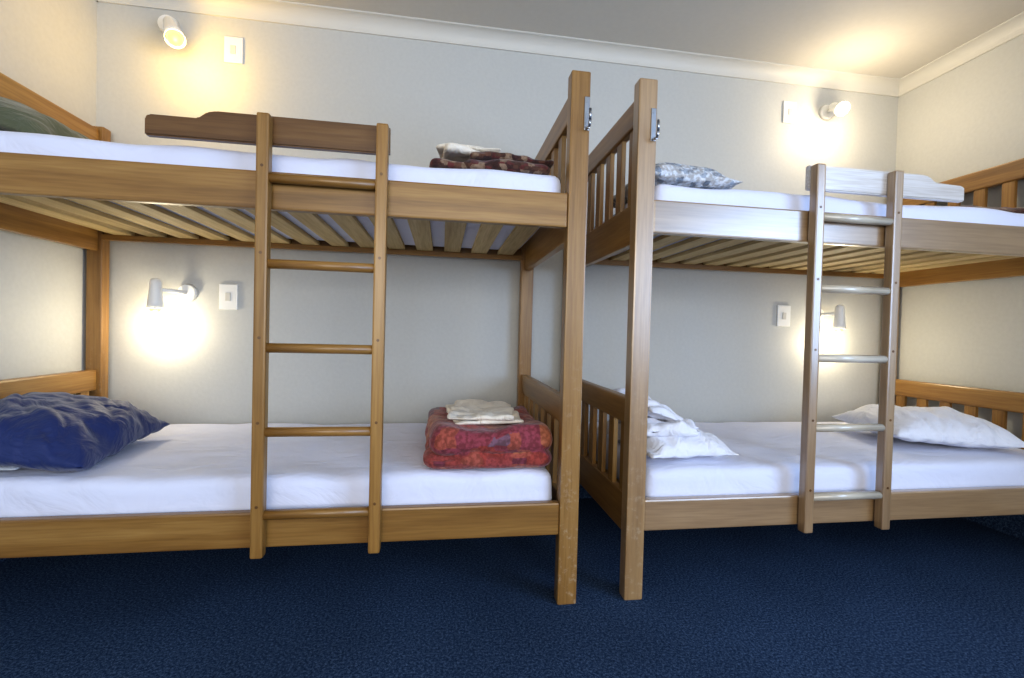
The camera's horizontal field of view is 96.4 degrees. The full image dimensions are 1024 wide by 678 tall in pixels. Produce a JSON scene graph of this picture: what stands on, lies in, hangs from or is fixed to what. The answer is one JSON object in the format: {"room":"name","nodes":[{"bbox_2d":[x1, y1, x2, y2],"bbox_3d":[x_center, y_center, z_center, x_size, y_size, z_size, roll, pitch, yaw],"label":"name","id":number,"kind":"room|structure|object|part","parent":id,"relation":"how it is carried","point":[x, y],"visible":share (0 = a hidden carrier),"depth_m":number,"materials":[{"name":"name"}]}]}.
{"room":"dormitory","nodes":[
{"label":"dormitory","id":0,"kind":"room"},
{"bbox_2d":[0,0,96,394],"bbox_3d":[-1.640,-0.356,-0.321,0.100,2.470,5.000,1,1,-9],"label":"wall","id":1,"kind":"structure","parent":0,"point":[48,47],"depth_m":1.89,"materials":[{"name":"beige paint"}]},
{"bbox_2d":[96,2,897,473],"bbox_3d":[0.173,-0.359,2.536,4.546,2.470,0.100,1,1,-9],"label":"wall","id":2,"kind":"structure","parent":0,"point":[719,353],"depth_m":2.40,"materials":[{"name":"white paint"}]},
{"bbox_2d":[157,15,185,48],"bbox_3d":[-1.573,-1.428,2.116,0.082,0.218,0.246,0,1,-45],"label":"wall lamp","id":3,"kind":"object","parent":2,"relation":"attached to","point":[174,37],"visible":1,"depth_m":2.06,"materials":[{"name":"white plastic"}]},
{"bbox_3d":[-1.636,-1.495,2.174,0.090,0.090,0.022,1,1,-9],"label":"plate","id":4,"kind":"part","parent":3,"relation":"part of","materials":[{"name":"white plastic"}]},
{"bbox_3d":[-1.515,-1.353,2.056,0.065,0.065,0.065,1,1,-9],"label":"bulb","id":5,"kind":"part","parent":3,"relation":"part of","materials":[{"name":"yellow glass"}]},
{"bbox_2d":[146,278,197,312],"bbox_3d":[-1.607,-0.200,2.163,0.076,0.157,0.198,2,1,34],"label":"wall lamp","id":6,"kind":"object","parent":2,"relation":"attached to","point":[186,292],"visible":1,"depth_m":2.10,"materials":[{"name":"white plastic"}]},
{"bbox_3d":[-1.641,-0.146,2.107,0.051,0.051,0.051,1,1,-9],"label":"bulb","id":7,"kind":"part","parent":6,"relation":"part of","materials":[{"name":"white"}]},
{"bbox_3d":[-1.604,-0.226,2.154,0.020,0.026,0.121,2,1,36],"label":"arm","id":8,"kind":"part","parent":6,"relation":"part of","materials":[{"name":"white plastic"}]},
{"bbox_3d":[-1.570,-0.223,2.211,0.090,0.090,0.022,1,1,-9],"label":"plate","id":9,"kind":"part","parent":6,"relation":"part of","materials":[{"name":"white plastic"}]},
{"bbox_2d":[219,284,237,309],"bbox_3d":[-1.390,-0.206,2.243,0.084,0.124,0.014,1,1,-9],"label":"light switch","id":10,"kind":"object","parent":2,"relation":"attached to","point":[228,293],"visible":1,"depth_m":2.24,"materials":[{"name":"white plastic"}]},
{"bbox_2d":[224,36,242,63],"bbox_3d":[-1.353,-1.403,2.223,0.084,0.124,0.014,1,1,-9],"label":"light switch","id":11,"kind":"object","parent":2,"relation":"attached to","point":[233,46],"visible":1,"depth_m":2.22,"materials":[{"name":"white plastic"}]},
{"bbox_2d":[98,0,899,96],"bbox_3d":[0.217,-1.558,2.431,4.346,0.068,0.070,1,1,-9],"label":"trim","id":12,"kind":"structure","parent":2,"relation":"attached to","point":[272,11],"depth_m":2.41,"materials":[{"name":"white paint"}]},
{"bbox_2d":[579,483,591,497],"bbox_3d":[0.151,0.812,2.501,4.346,0.130,0.012,1,1,-9],"label":"baseboard","id":13,"kind":"structure","parent":2,"relation":"attached to","point":[583,493],"depth_m":2.53,"materials":[{"name":"blue carpet"}]},
{"bbox_2d":[776,305,790,326],"bbox_3d":[1.604,-0.136,2.701,0.084,0.124,0.014,1,1,-9],"label":"light switch","id":14,"kind":"object","parent":2,"relation":"attached to","point":[783,311],"visible":1,"depth_m":2.70,"materials":[{"name":"white plastic"}]},
{"bbox_2d":[782,101,796,123],"bbox_3d":[1.626,-1.327,2.679,0.084,0.124,0.014,1,1,-9],"label":"light switch","id":15,"kind":"object","parent":2,"relation":"attached to","point":[789,108],"visible":1,"depth_m":2.67,"materials":[{"name":"white plastic"}]},
{"bbox_2d":[820,305,845,331],"bbox_3d":[1.859,-0.120,2.692,0.081,0.157,0.179,1,1,-44],"label":"wall lamp","id":16,"kind":"object","parent":2,"relation":"attached to","point":[839,323],"visible":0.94,"depth_m":2.63,"materials":[{"name":"white plastic"}]},
{"bbox_3d":[1.858,-0.146,2.683,0.020,0.026,0.105,1,1,-44],"label":"arm","id":17,"kind":"part","parent":16,"relation":"part of","materials":[{"name":"white plastic"}]},
{"bbox_2d":[819,101,849,120],"bbox_3d":[1.868,-1.327,2.642,0.090,0.123,0.171,1,1,-3],"label":"wall lamp","id":18,"kind":"object","parent":2,"relation":"attached to","point":[826,112],"visible":1,"depth_m":2.62,"materials":[{"name":"white plastic"}]},
{"bbox_3d":[1.866,-1.344,2.711,0.090,0.090,0.022,1,1,-9],"label":"plate","id":19,"kind":"part","parent":18,"relation":"part of","materials":[{"name":"white plastic"}]},
{"bbox_3d":[1.864,-1.300,2.587,0.061,0.061,0.061,1,1,-9],"label":"bulb","id":20,"kind":"part","parent":18,"relation":"part of","materials":[{"name":"white glass"}]},
{"bbox_2d":[0,498,1023,677],"bbox_3d":[0.524,0.979,0.038,4.546,0.100,5.200,1,1,-9],"label":"floor","id":21,"kind":"structure","parent":0,"point":[931,597],"depth_m":1.52,"materials":[{"name":"blue carpet"}]},
{"bbox_2d":[0,70,590,604],"bbox_3d":[-0.859,-0.038,1.835,2.080,1.800,0.938,1,1,-9],"label":"bunk bed","id":22,"kind":"object","parent":21,"relation":"on","point":[33,187],"visible":0.59,"depth_m":1.51,"materials":[{"name":"brown wood"}]},
{"bbox_3d":[-1.860,0.196,1.687,0.034,0.095,0.838,1,1,-9],"label":"headboard","id":23,"kind":"part","parent":22,"relation":"part of","materials":[{"name":"brown wood"}]},
{"bbox_3d":[-1.843,-0.467,1.675,0.030,0.144,0.838,1,1,-9],"label":"rail","id":24,"kind":"part","parent":22,"relation":"part of","materials":[{"name":"brown wood"}]},
{"bbox_3d":[-1.832,-0.898,1.668,0.034,0.095,0.838,1,1,-9],"label":"headboard","id":25,"kind":"part","parent":22,"relation":"part of","materials":[{"name":"brown wood"}]},
{"bbox_3d":[-1.921,-0.070,2.121,0.066,1.800,0.050,1,1,-9],"label":"post","id":26,"kind":"part","parent":22,"relation":"part of","materials":[{"name":"brown wood"}]},
{"bbox_2d":[145,111,390,558],"bbox_3d":[-0.734,-0.007,1.374,0.688,1.321,0.059,1,1,-9],"label":"ladder","id":27,"kind":"object","parent":22,"relation":"attached to","point":[264,131],"visible":1,"depth_m":1.37,"materials":[{"name":"brown wood"}]},
{"bbox_2d":[0,423,551,517],"bbox_3d":[-0.881,0.488,1.839,1.959,0.148,0.859,1,1,-9],"label":"mattress","id":28,"kind":"object","parent":22,"relation":"on","point":[176,467],"visible":0.62,"depth_m":1.50,"materials":[{"name":"white fabric"}]},
{"bbox_2d":[0,466,19,469],"bbox_3d":[-1.656,0.361,1.495,0.326,0.068,0.404,1,1,-14],"label":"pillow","id":29,"kind":"object","parent":28,"relation":"on","point":[1,467],"visible":0.02,"depth_m":1.34,"materials":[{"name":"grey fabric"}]},
{"bbox_2d":[0,392,169,471],"bbox_3d":[-1.593,0.304,1.563,0.515,0.228,0.561,1,1,-14],"label":"pillow","id":30,"kind":"object","parent":28,"relation":"on","point":[48,431],"visible":1,"depth_m":1.45,"materials":[{"name":"blue fabric"}]},
{"bbox_2d":[423,406,552,468],"bbox_3d":[-0.113,0.365,1.797,0.461,0.152,0.548,1,1,-9],"label":"folded blanket","id":31,"kind":"object","parent":28,"relation":"on","point":[449,445],"visible":0.91,"depth_m":1.55,"materials":[{"name":"red fabric"}]},
{"bbox_2d":[445,399,523,424],"bbox_3d":[-0.118,0.281,1.797,0.285,0.042,0.389,1,1,-9],"label":"folded towel","id":32,"kind":"object","parent":31,"relation":"on","point":[468,411],"visible":1,"depth_m":1.70,"materials":[{"name":"beige fabric"}]},
{"bbox_3d":[-0.807,0.581,1.402,1.948,0.108,0.030,1,1,-9],"label":"rail","id":33,"kind":"part","parent":22,"relation":"part of","materials":[{"name":"brown wood"}]},
{"bbox_2d":[0,131,560,249],"bbox_3d":[-0.855,-0.534,1.822,1.959,0.136,0.848,1,1,-9],"label":"mattress","id":34,"kind":"object","parent":22,"relation":"on","point":[11,142],"visible":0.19,"depth_m":1.45,"materials":[{"name":"white fabric"}]},
{"bbox_2d":[0,97,88,138],"bbox_3d":[-1.644,-0.706,1.594,0.373,0.201,0.543,1,1,-9],"label":"pillow","id":35,"kind":"object","parent":34,"relation":"on","point":[15,116],"visible":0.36,"depth_m":1.41,"materials":[{"name":"green fabric"}]},
{"bbox_2d":[429,158,466,168],"bbox_3d":[-0.222,-0.597,1.747,0.209,0.038,0.429,1,1,-14],"label":"folded blanket","id":36,"kind":"object","parent":34,"relation":"on","point":[435,162],"visible":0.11,"depth_m":1.53,"materials":[{"name":"red fabric"}]},
{"bbox_2d":[464,151,553,174],"bbox_3d":[-0.033,-0.611,1.765,0.332,0.076,0.450,1,1,-9],"label":"folded blanket","id":37,"kind":"object","parent":34,"relation":"on","point":[510,162],"visible":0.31,"depth_m":1.55,"materials":[{"name":"red fabric"}]},
{"bbox_2d":[436,143,501,161],"bbox_3d":[-0.145,-0.664,1.722,0.275,0.044,0.313,1,1,-9],"label":"folded towel","id":38,"kind":"object","parent":37,"relation":"on","point":[457,152],"visible":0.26,"depth_m":1.59,"materials":[{"name":"beige fabric"}]},
{"bbox_3d":[-0.780,-0.450,1.384,1.948,0.114,0.030,1,1,-9],"label":"rail","id":39,"kind":"part","parent":22,"relation":"part of","materials":[{"name":"brown wood"}]},
{"bbox_3d":[-0.914,-0.483,2.265,1.948,0.084,0.028,1,1,-9],"label":"rail","id":40,"kind":"part","parent":22,"relation":"part of","materials":[{"name":"brown wood"}]},
{"bbox_3d":[0.069,-0.015,2.426,0.066,1.780,0.050,1,1,-9],"label":"post","id":41,"kind":"part","parent":22,"relation":"part of","materials":[{"name":"brown wood"}]},
{"bbox_3d":[0.130,0.242,1.991,0.034,0.095,0.838,1,1,-9],"label":"headboard","id":42,"kind":"part","parent":22,"relation":"part of","materials":[{"name":"brown wood"}]},
{"bbox_3d":[0.147,-0.421,1.980,0.030,0.144,0.838,1,1,-9],"label":"rail","id":43,"kind":"part","parent":22,"relation":"part of","materials":[{"name":"brown wood"}]},
{"bbox_3d":[0.157,-0.812,1.973,0.034,0.095,0.838,1,1,-9],"label":"headboard","id":44,"kind":"part","parent":22,"relation":"part of","materials":[{"name":"brown wood"}]},
{"bbox_3d":[0.121,0.609,1.998,0.030,0.138,0.838,1,1,-9],"label":"rail","id":45,"kind":"part","parent":22,"relation":"part of","materials":[{"name":"brown wood"}]},
{"bbox_3d":[0.203,0.004,1.548,0.066,1.780,0.050,1,1,-9],"label":"post","id":46,"kind":"part","parent":22,"relation":"part of","materials":[{"name":"brown wood"}]},
{"bbox_2d":[584,96,591,130],"bbox_3d":[0.250,-0.742,1.493,0.018,0.114,0.042,1,1,-9],"label":"metal hook","id":47,"kind":"object","parent":22,"relation":"attached to","point":[587,110],"visible":1,"depth_m":1.51,"materials":[{"name":"metal"}]},
{"bbox_3d":[0.252,-0.726,1.476,0.009,0.035,0.009,1,1,-9],"label":"arm","id":48,"kind":"part","parent":47,"relation":"part of","materials":[{"name":"metal"}]},
{"bbox_2d":[579,78,1023,599],"bbox_3d":[1.358,0.013,2.174,2.066,1.800,0.938,1,1,-9],"label":"bunk bed","id":49,"kind":"object","parent":21,"relation":"on","point":[932,251],"visible":0.61,"depth_m":1.75,"materials":[{"name":"brown wood"}]},
{"bbox_3d":[0.354,0.615,2.033,0.030,0.138,0.838,1,1,-9],"label":"rail","id":50,"kind":"part","parent":49,"relation":"part of","materials":[{"name":"brown wood"}]},
{"bbox_3d":[0.363,0.247,2.027,0.034,0.095,0.838,1,1,-9],"label":"headboard","id":51,"kind":"part","parent":49,"relation":"part of","materials":[{"name":"brown wood"}]},
{"bbox_3d":[0.380,-0.416,2.016,0.030,0.144,0.838,1,1,-9],"label":"rail","id":52,"kind":"part","parent":49,"relation":"part of","materials":[{"name":"brown wood"}]},
{"bbox_3d":[0.390,-0.807,2.009,0.034,0.095,0.838,1,1,-9],"label":"headboard","id":53,"kind":"part","parent":49,"relation":"part of","materials":[{"name":"brown wood"}]},
{"bbox_3d":[0.437,0.009,1.584,0.066,1.780,0.050,1,1,-9],"label":"post","id":54,"kind":"part","parent":49,"relation":"part of","materials":[{"name":"brown wood"}]},
{"bbox_2d":[650,108,659,140],"bbox_3d":[0.481,-0.722,1.528,0.018,0.114,0.042,1,1,-9],"label":"metal hook","id":55,"kind":"object","parent":49,"relation":"attached to","point":[654,135],"visible":1,"depth_m":1.54,"materials":[{"name":"metal"}]},
{"bbox_3d":[0.483,-0.706,1.512,0.009,0.035,0.009,1,1,-9],"label":"arm","id":56,"kind":"part","parent":55,"relation":"part of","materials":[{"name":"metal"}]},
{"bbox_3d":[1.303,-0.432,2.604,1.934,0.084,0.028,1,1,-9],"label":"rail","id":57,"kind":"part","parent":49,"relation":"part of","materials":[{"name":"brown wood"}]},
{"bbox_2d":[580,422,1023,496],"bbox_3d":[1.363,0.539,2.182,1.930,0.148,0.848,1,1,-9],"label":"mattress","id":58,"kind":"object","parent":49,"relation":"on","point":[767,461],"visible":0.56,"depth_m":1.81,"materials":[{"name":"white fabric"}]},
{"bbox_2d":[597,421,738,458],"bbox_3d":[0.624,0.400,1.919,0.375,0.124,0.511,1,1,-13],"label":"pillow","id":59,"kind":"object","parent":58,"relation":"on","point":[705,443],"visible":0.48,"depth_m":1.72,"materials":[{"name":"white fabric"}]},
{"bbox_2d":[618,417,699,436],"bbox_3d":[0.590,0.335,1.906,0.283,0.074,0.381,1,1,-9],"label":"pillow","id":60,"kind":"object","parent":59,"relation":"on","point":[655,427],"visible":0.41,"depth_m":1.73,"materials":[{"name":"white fabric"}]},
{"bbox_2d":[611,388,698,427],"bbox_3d":[0.561,0.281,1.930,0.238,0.131,0.395,1,1,-21],"label":"pillow","id":61,"kind":"object","parent":60,"relation":"on","point":[656,410],"visible":0.4,"depth_m":1.78,"materials":[{"name":"white fabric"}]},
{"bbox_2d":[831,404,1023,448],"bbox_3d":[1.942,0.399,2.174,0.555,0.171,0.458,2,1,3],"label":"pillow","id":62,"kind":"object","parent":58,"relation":"on","point":[944,425],"visible":0.89,"depth_m":1.99,"materials":[{"name":"white fabric"}]},
{"bbox_2d":[586,184,1023,259],"bbox_3d":[1.389,-0.481,2.165,1.932,0.135,0.851,1,1,-9],"label":"mattress","id":63,"kind":"object","parent":49,"relation":"on","point":[736,197],"visible":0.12,"depth_m":1.71,"materials":[{"name":"white fabric"}]},
{"bbox_2d":[613,162,741,207],"bbox_3d":[0.637,-0.619,1.879,0.362,0.135,0.487,1,1,-9],"label":"pillow","id":64,"kind":"object","parent":63,"relation":"on","point":[677,174],"visible":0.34,"depth_m":1.67,"materials":[{"name":"grey fabric"}]},
{"bbox_2d":[958,205,1023,213],"bbox_3d":[2.112,-0.580,2.270,0.403,0.116,0.569,1,1,-8],"label":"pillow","id":65,"kind":"object","parent":63,"relation":"on","point":[1020,210],"visible":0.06,"depth_m":2.04,"materials":[{"name":"white fabric"}]},
{"bbox_3d":[1.410,0.632,1.741,1.934,0.108,0.030,1,1,-9],"label":"rail","id":66,"kind":"part","parent":49,"relation":"part of","materials":[{"name":"brown wood"}]},
{"bbox_3d":[1.437,-0.399,1.724,1.934,0.114,0.030,1,1,-9],"label":"rail","id":67,"kind":"part","parent":49,"relation":"part of","materials":[{"name":"brown wood"}]},
{"bbox_2d":[798,163,963,532],"bbox_3d":[1.382,0.041,1.698,0.665,1.321,0.059,1,1,-9],"label":"ladder","id":68,"kind":"object","parent":49,"relation":"attached to","point":[896,185],"visible":1,"depth_m":1.66,"materials":[{"name":"brown wood"}]},
{"bbox_3d":[2.280,0.026,2.764,0.066,1.800,0.050,1,1,-9],"label":"post","id":69,"kind":"part","parent":49,"relation":"part of","materials":[{"name":"brown wood"}]},
{"bbox_3d":[2.340,0.293,2.329,0.034,0.095,0.838,1,1,-9],"label":"headboard","id":70,"kind":"part","parent":49,"relation":"part of","materials":[{"name":"brown wood"}]},
{"bbox_3d":[2.357,-0.370,2.318,0.030,0.144,0.838,1,1,-9],"label":"rail","id":71,"kind":"part","parent":49,"relation":"part of","materials":[{"name":"brown wood"}]},
{"bbox_3d":[2.368,-0.801,2.311,0.034,0.095,0.838,1,1,-9],"label":"headboard","id":72,"kind":"part","parent":49,"relation":"part of","materials":[{"name":"brown wood"}]},
{"bbox_2d":[281,0,1023,78],"bbox_3d":[0.591,-1.590,-0.007,4.546,0.100,5.200,1,1,-9],"label":"ceiling","id":73,"kind":"structure","parent":0,"point":[884,38],"depth_m":2.27,"materials":[{"name":"paint"}]},
{"bbox_2d":[895,34,1023,448],"bbox_3d":[2.755,-0.255,0.352,0.100,2.470,5.000,1,1,-9],"label":"wall","id":74,"kind":"structure","parent":0,"point":[968,119],"depth_m":2.41,"materials":[{"name":"beige paint"}]},
{"bbox_2d":[898,11,1023,96],"bbox_3d":[2.701,-1.457,0.318,0.070,0.068,5.000,1,1,-9],"label":"trim","id":75,"kind":"structure","parent":74,"relation":"attached to","point":[1012,28],"depth_m":2.41,"materials":[{"name":"white paint"}]},
{"bbox_2d":[961,514,1023,539],"bbox_3d":[2.670,0.913,0.357,0.012,0.130,4.988,1,1,-9],"label":"baseboard","id":76,"kind":"structure","parent":74,"relation":"attached to","point":[1013,525],"depth_m":2.21,"materials":[{"name":"blue carpet"}]}
]}

